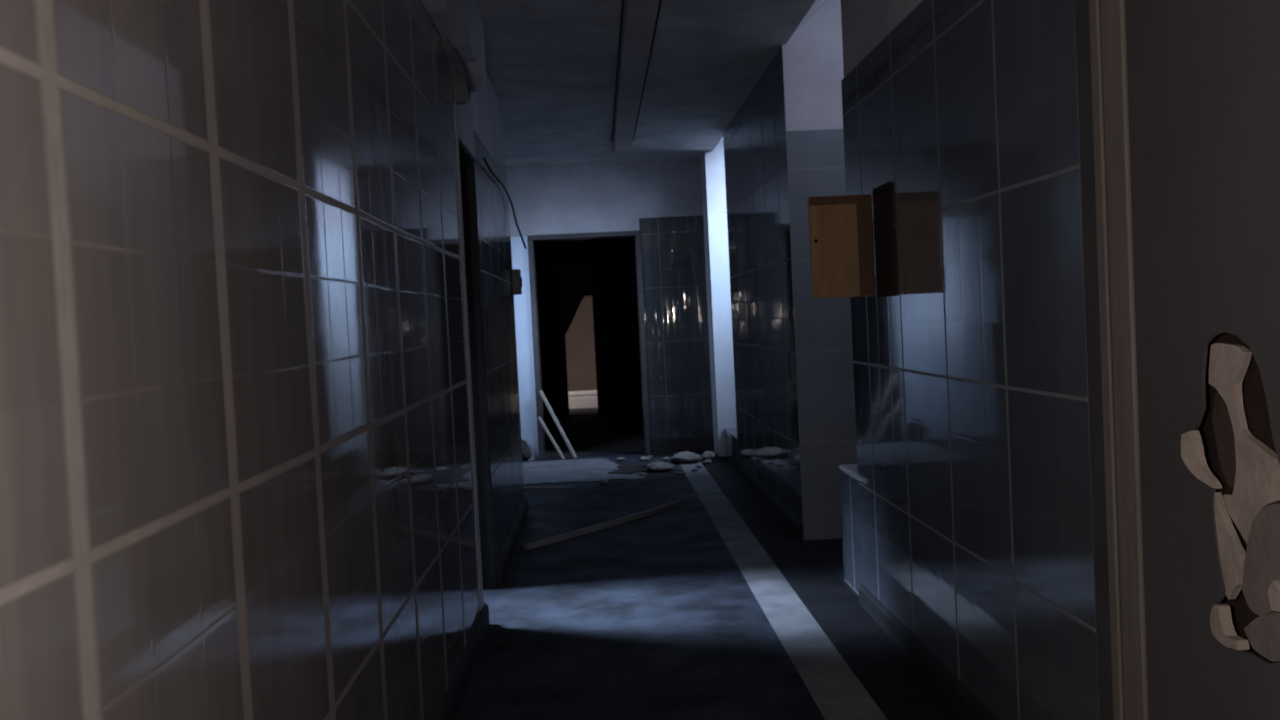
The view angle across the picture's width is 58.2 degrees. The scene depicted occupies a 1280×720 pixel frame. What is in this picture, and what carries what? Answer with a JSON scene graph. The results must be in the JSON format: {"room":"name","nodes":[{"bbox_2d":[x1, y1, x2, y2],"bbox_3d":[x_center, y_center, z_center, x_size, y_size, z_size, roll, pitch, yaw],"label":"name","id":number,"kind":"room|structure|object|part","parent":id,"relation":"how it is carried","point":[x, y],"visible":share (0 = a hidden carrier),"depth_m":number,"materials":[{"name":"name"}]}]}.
{"room":"abandoned building corridor","nodes":[
{"label":"abandoned building corridor","id":0,"kind":"room"},
{"bbox_2d":[0,0,523,719],"bbox_3d":[-0.758,-0.164,3.046,0.315,2.780,9.750,-3,2,-2],"label":"wall","id":1,"kind":"structure","parent":0,"point":[236,470],"depth_m":1.80,"materials":[{"name":"tile"}]},
{"bbox_2d":[439,36,469,104],"bbox_3d":[-0.782,-1.212,4.763,0.112,0.252,0.396,-3,2,-2],"label":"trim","id":2,"kind":"structure","parent":1,"relation":"attached to","point":[459,77],"depth_m":4.81,"materials":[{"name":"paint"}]},
{"bbox_2d":[435,602,489,719],"bbox_3d":[-0.545,1.220,1.620,0.022,0.100,6.790,-3,2,-2],"label":"baseboard","id":3,"kind":"structure","parent":1,"relation":"attached to","point":[450,706],"depth_m":4.15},
{"bbox_2d":[454,102,483,609],"bbox_3d":[-0.729,-0.017,4.870,0.005,2.150,0.127,-3,2,-2],"label":"trim","id":4,"kind":"structure","parent":1,"relation":"attached to","point":[477,528],"depth_m":4.87,"materials":[{"name":"paint"}]},
{"bbox_2d":[458,137,496,588],"bbox_3d":[-0.868,0.087,5.295,0.246,2.125,0.730,-3,2,-2],"label":"trim","id":5,"kind":"structure","parent":1,"relation":"attached to","point":[467,164],"depth_m":5.63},
{"bbox_2d":[483,158,526,248],"bbox_3d":[-0.832,-0.913,6.966,0.080,0.359,2.038,-3,2,0],"label":"loose cable","id":6,"kind":"object","parent":1,"relation":"hanging from","point":[484,159],"visible":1,"depth_m":7.64,"materials":[{"name":"black rubber"}]},
{"bbox_2d":[496,497,528,587],"bbox_3d":[-0.744,1.039,6.833,0.025,0.100,2.270,-3,2,-2],"label":"baseboard","id":7,"kind":"structure","parent":1,"relation":"attached to","point":[503,563],"depth_m":6.47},
{"bbox_2d":[511,269,521,294],"bbox_3d":[-0.836,-0.531,7.826,0.064,0.170,0.130,-3,2,-2],"label":"switch box","id":8,"kind":"object","parent":1,"relation":"attached to","point":[515,273],"visible":1,"depth_m":7.76,"materials":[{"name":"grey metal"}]},
{"bbox_2d":[534,237,642,421],"bbox_3d":[-0.509,-0.670,16.549,3.200,2.780,10.860,-3,2,-2],"label":"wall","id":9,"kind":"structure","parent":0,"point":[567,365],"depth_m":14.98,"materials":[{"name":"black paint"}]},
{"bbox_2d":[590,258,629,418],"bbox_3d":[-0.387,-0.276,14.919,0.410,2.080,0.108,-3,2,-2],"label":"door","id":10,"kind":"structure","parent":9,"relation":"in","point":[606,274],"depth_m":14.93,"materials":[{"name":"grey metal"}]},
{"bbox_2d":[556,259,591,342],"bbox_3d":[-0.837,-0.759,14.890,0.442,1.070,0.044,-3,2,-2],"label":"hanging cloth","id":11,"kind":"object","parent":10,"relation":"hanging from","point":[574,283],"visible":1,"depth_m":14.88,"materials":[{"name":"black fabric"}]},
{"bbox_2d":[506,158,713,460],"bbox_3d":[-0.257,-0.480,11.008,4.300,2.780,0.240,-3,2,-2],"label":"wall","id":12,"kind":"structure","parent":0,"point":[660,199],"depth_m":10.88,"materials":[{"name":"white paint"}]},
{"bbox_2d":[527,230,650,459],"bbox_3d":[-0.483,-0.141,11.011,1.065,2.125,0.280,-3,2,-2],"label":"trim","id":13,"kind":"structure","parent":12,"relation":"attached to","point":[531,239],"depth_m":10.88,"materials":[{"name":"grey wood"}]},
{"bbox_2d":[651,435,713,453],"bbox_3d":[0.406,0.807,10.942,0.590,0.150,0.030,-3,2,-2],"label":"baseboard","id":14,"kind":"structure","parent":12,"relation":"attached to","point":[692,443],"depth_m":10.93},
{"bbox_2d":[475,0,827,166],"bbox_3d":[-0.503,-2.384,11.013,5.200,1.044,25.800,-3,2,-2],"label":"ceiling","id":15,"kind":"structure","parent":0,"point":[551,65],"depth_m":6.87,"materials":[{"name":"paint"}]},
{"bbox_2d":[611,0,661,152],"bbox_3d":[0.015,-1.650,5.200,0.187,0.046,9.500,-3,2,-2],"label":"ceiling light","id":16,"kind":"object","parent":15,"relation":"attached to","point":[640,21],"visible":1,"depth_m":6.52,"materials":[{"name":"paint"}]},
{"bbox_2d":[456,408,965,719],"bbox_3d":[-0.336,1.011,11.137,5.200,0.202,25.800,-3,2,-2],"label":"floor","id":17,"kind":"structure","parent":0,"point":[710,606],"depth_m":4.97,"materials":[{"name":"grey concrete"}]},
{"bbox_2d":[521,439,531,460],"bbox_3d":[-1.104,0.848,10.800,0.170,0.205,0.121,-3,2,-2],"label":"block","id":18,"kind":"object","parent":17,"relation":"on","point":[526,452],"visible":0.58,"depth_m":10.77,"materials":[{"name":"grey concrete"}]},
{"bbox_2d":[524,487,574,489],"bbox_3d":[-0.718,1.001,8.985,0.430,0.014,0.036,-2,2,16],"label":"thin lath","id":19,"kind":"object","parent":17,"relation":"on","point":[525,488],"visible":0.94,"depth_m":8.97,"materials":[{"name":"wood"}]},
{"bbox_2d":[538,416,564,459],"bbox_3d":[-0.831,0.730,10.774,0.236,0.412,0.031,-2,2,11],"label":"leaning board","id":20,"kind":"object","parent":17,"relation":"on","point":[539,417],"visible":1,"depth_m":10.76,"materials":[{"name":"grey wood"}]},
{"bbox_2d":[539,390,576,457],"bbox_3d":[-0.772,0.605,10.834,0.325,0.652,0.047,-2,2,8],"label":"leaning board","id":21,"kind":"object","parent":17,"relation":"on","point":[541,391],"visible":1,"depth_m":10.82,"materials":[{"name":"grey wood"}]},
{"bbox_2d":[568,390,597,409],"bbox_3d":[-0.876,0.594,17.110,0.590,0.250,0.414,-3,2,-2],"label":"storage box","id":22,"kind":"object","parent":17,"relation":"on","point":[587,399],"visible":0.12,"depth_m":16.91,"materials":[{"name":"beige cardboard"}]},
{"bbox_2d":[523,458,646,484],"bbox_3d":[-0.539,0.958,9.987,1.153,0.009,1.558,-3,2,-2],"label":"sheet","id":23,"kind":"object","parent":17,"relation":"on","point":[592,469],"visible":0.71,"depth_m":9.86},
{"bbox_2d":[609,463,649,473],"bbox_3d":[-0.062,0.926,9.887,0.333,0.015,0.690,-2,2,9],"label":"scrap","id":24,"kind":"object","parent":23,"relation":"on","point":[629,468],"visible":0.92,"depth_m":9.82,"materials":[{"name":"grey"}]},
{"bbox_2d":[524,501,681,549],"bbox_3d":[-0.181,1.029,7.258,0.055,0.030,1.585,-1,3,36],"label":"batten","id":25,"kind":"object","parent":17,"relation":"on","point":[579,532],"visible":1,"depth_m":7.13,"materials":[{"name":"brown wood"}]},
{"bbox_2d":[598,479,607,484],"bbox_3d":[-0.293,0.961,9.083,0.084,0.040,0.108,-3,2,-13],"label":"crumb","id":26,"kind":"object","parent":17,"relation":"on","point":[601,481],"visible":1,"depth_m":9.04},
{"bbox_2d":[639,456,649,460],"bbox_3d":[0.041,0.897,10.470,0.095,0.035,0.074,-3,2,-16],"label":"crumb","id":27,"kind":"object","parent":17,"relation":"on","point":[644,458],"visible":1,"depth_m":10.45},
{"bbox_2d":[646,462,673,470],"bbox_3d":[0.174,0.905,9.785,0.242,0.060,0.369,-3,2,-2],"label":"plaster slab","id":28,"kind":"object","parent":17,"relation":"on","point":[655,466],"visible":1,"depth_m":9.68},
{"bbox_2d":[669,451,701,462],"bbox_3d":[0.401,0.862,10.248,0.290,0.086,0.439,-3,2,-2],"label":"plaster slab","id":29,"kind":"object","parent":17,"relation":"on","point":[688,457],"visible":1,"depth_m":10.11,"materials":[{"name":"grey concrete"}]},
{"bbox_2d":[701,459,711,463],"bbox_3d":[0.582,0.886,10.012,0.079,0.038,0.102,-2,2,30],"label":"crumb","id":30,"kind":"object","parent":17,"relation":"on","point":[709,460],"visible":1,"depth_m":9.98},
{"bbox_2d":[701,451,715,459],"bbox_3d":[0.608,0.854,10.255,0.133,0.086,0.220,-3,2,-2],"label":"plaster slab","id":31,"kind":"object","parent":17,"relation":"on","point":[706,455],"visible":0.92,"depth_m":10.19,"materials":[{"name":"grey concrete"}]},
{"bbox_2d":[705,140,736,456],"bbox_3d":[1.209,-1.013,10.466,1.158,3.740,0.013,-3,2,-2],"label":"wall","id":32,"kind":"structure","parent":0,"point":[714,160],"depth_m":10.46,"materials":[{"name":"paint"}]},
{"bbox_2d":[782,0,856,539],"bbox_3d":[1.385,-0.875,6.458,1.100,3.740,0.011,-3,2,-2],"label":"wall","id":33,"kind":"structure","parent":0,"point":[813,72],"depth_m":6.46,"materials":[{"name":"paint"}]},
{"bbox_2d":[701,0,1098,719],"bbox_3d":[1.020,-0.308,4.582,0.295,2.780,12.700,-3,2,-2],"label":"wall","id":34,"kind":"structure","parent":0,"point":[971,522],"depth_m":3.52,"materials":[{"name":"tile"}]},
{"bbox_2d":[808,182,895,298],"bbox_3d":[0.853,-0.447,4.356,0.374,0.419,0.268,-3,2,-2],"label":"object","id":35,"kind":"object","parent":34,"relation":"attached to","point":[840,226],"visible":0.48,"depth_m":4.46,"materials":[{"name":"brown wood"}]},
{"bbox_3d":[0.748,-0.619,4.459,0.180,0.030,0.007,-3,2,-2],"label":"rail","id":36,"kind":"part","parent":35,"relation":"part of","materials":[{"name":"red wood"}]},
{"bbox_2d":[839,464,866,483],"bbox_3d":[1.011,0.502,5.124,0.147,0.020,0.526,-3,2,-2],"label":"trim","id":37,"kind":"structure","parent":34,"relation":"attached to","point":[851,469],"depth_m":5.16,"materials":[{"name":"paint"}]},
{"bbox_2d":[736,460,998,719],"bbox_3d":[0.931,0.989,6.084,0.018,0.090,6.885,-3,2,-2],"label":"baseboard","id":38,"kind":"structure","parent":34,"relation":"attached to","point":[964,701],"depth_m":4.26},
{"bbox_2d":[1074,0,1147,719],"bbox_3d":[1.077,-0.131,1.860,0.108,2.620,1.485,-3,2,-2],"label":"trim","id":39,"kind":"structure","parent":34,"relation":"attached to","point":[1100,30],"depth_m":2.46,"materials":[{"name":"paint"}]},
{"bbox_2d":[1125,0,1279,719],"bbox_3d":[1.053,-0.079,1.765,0.068,2.505,1.195,-3,2,-2],"label":"door","id":40,"kind":"structure","parent":34,"relation":"in","point":[1203,76],"depth_m":2.09,"materials":[{"name":"brown paint"}]}
]}

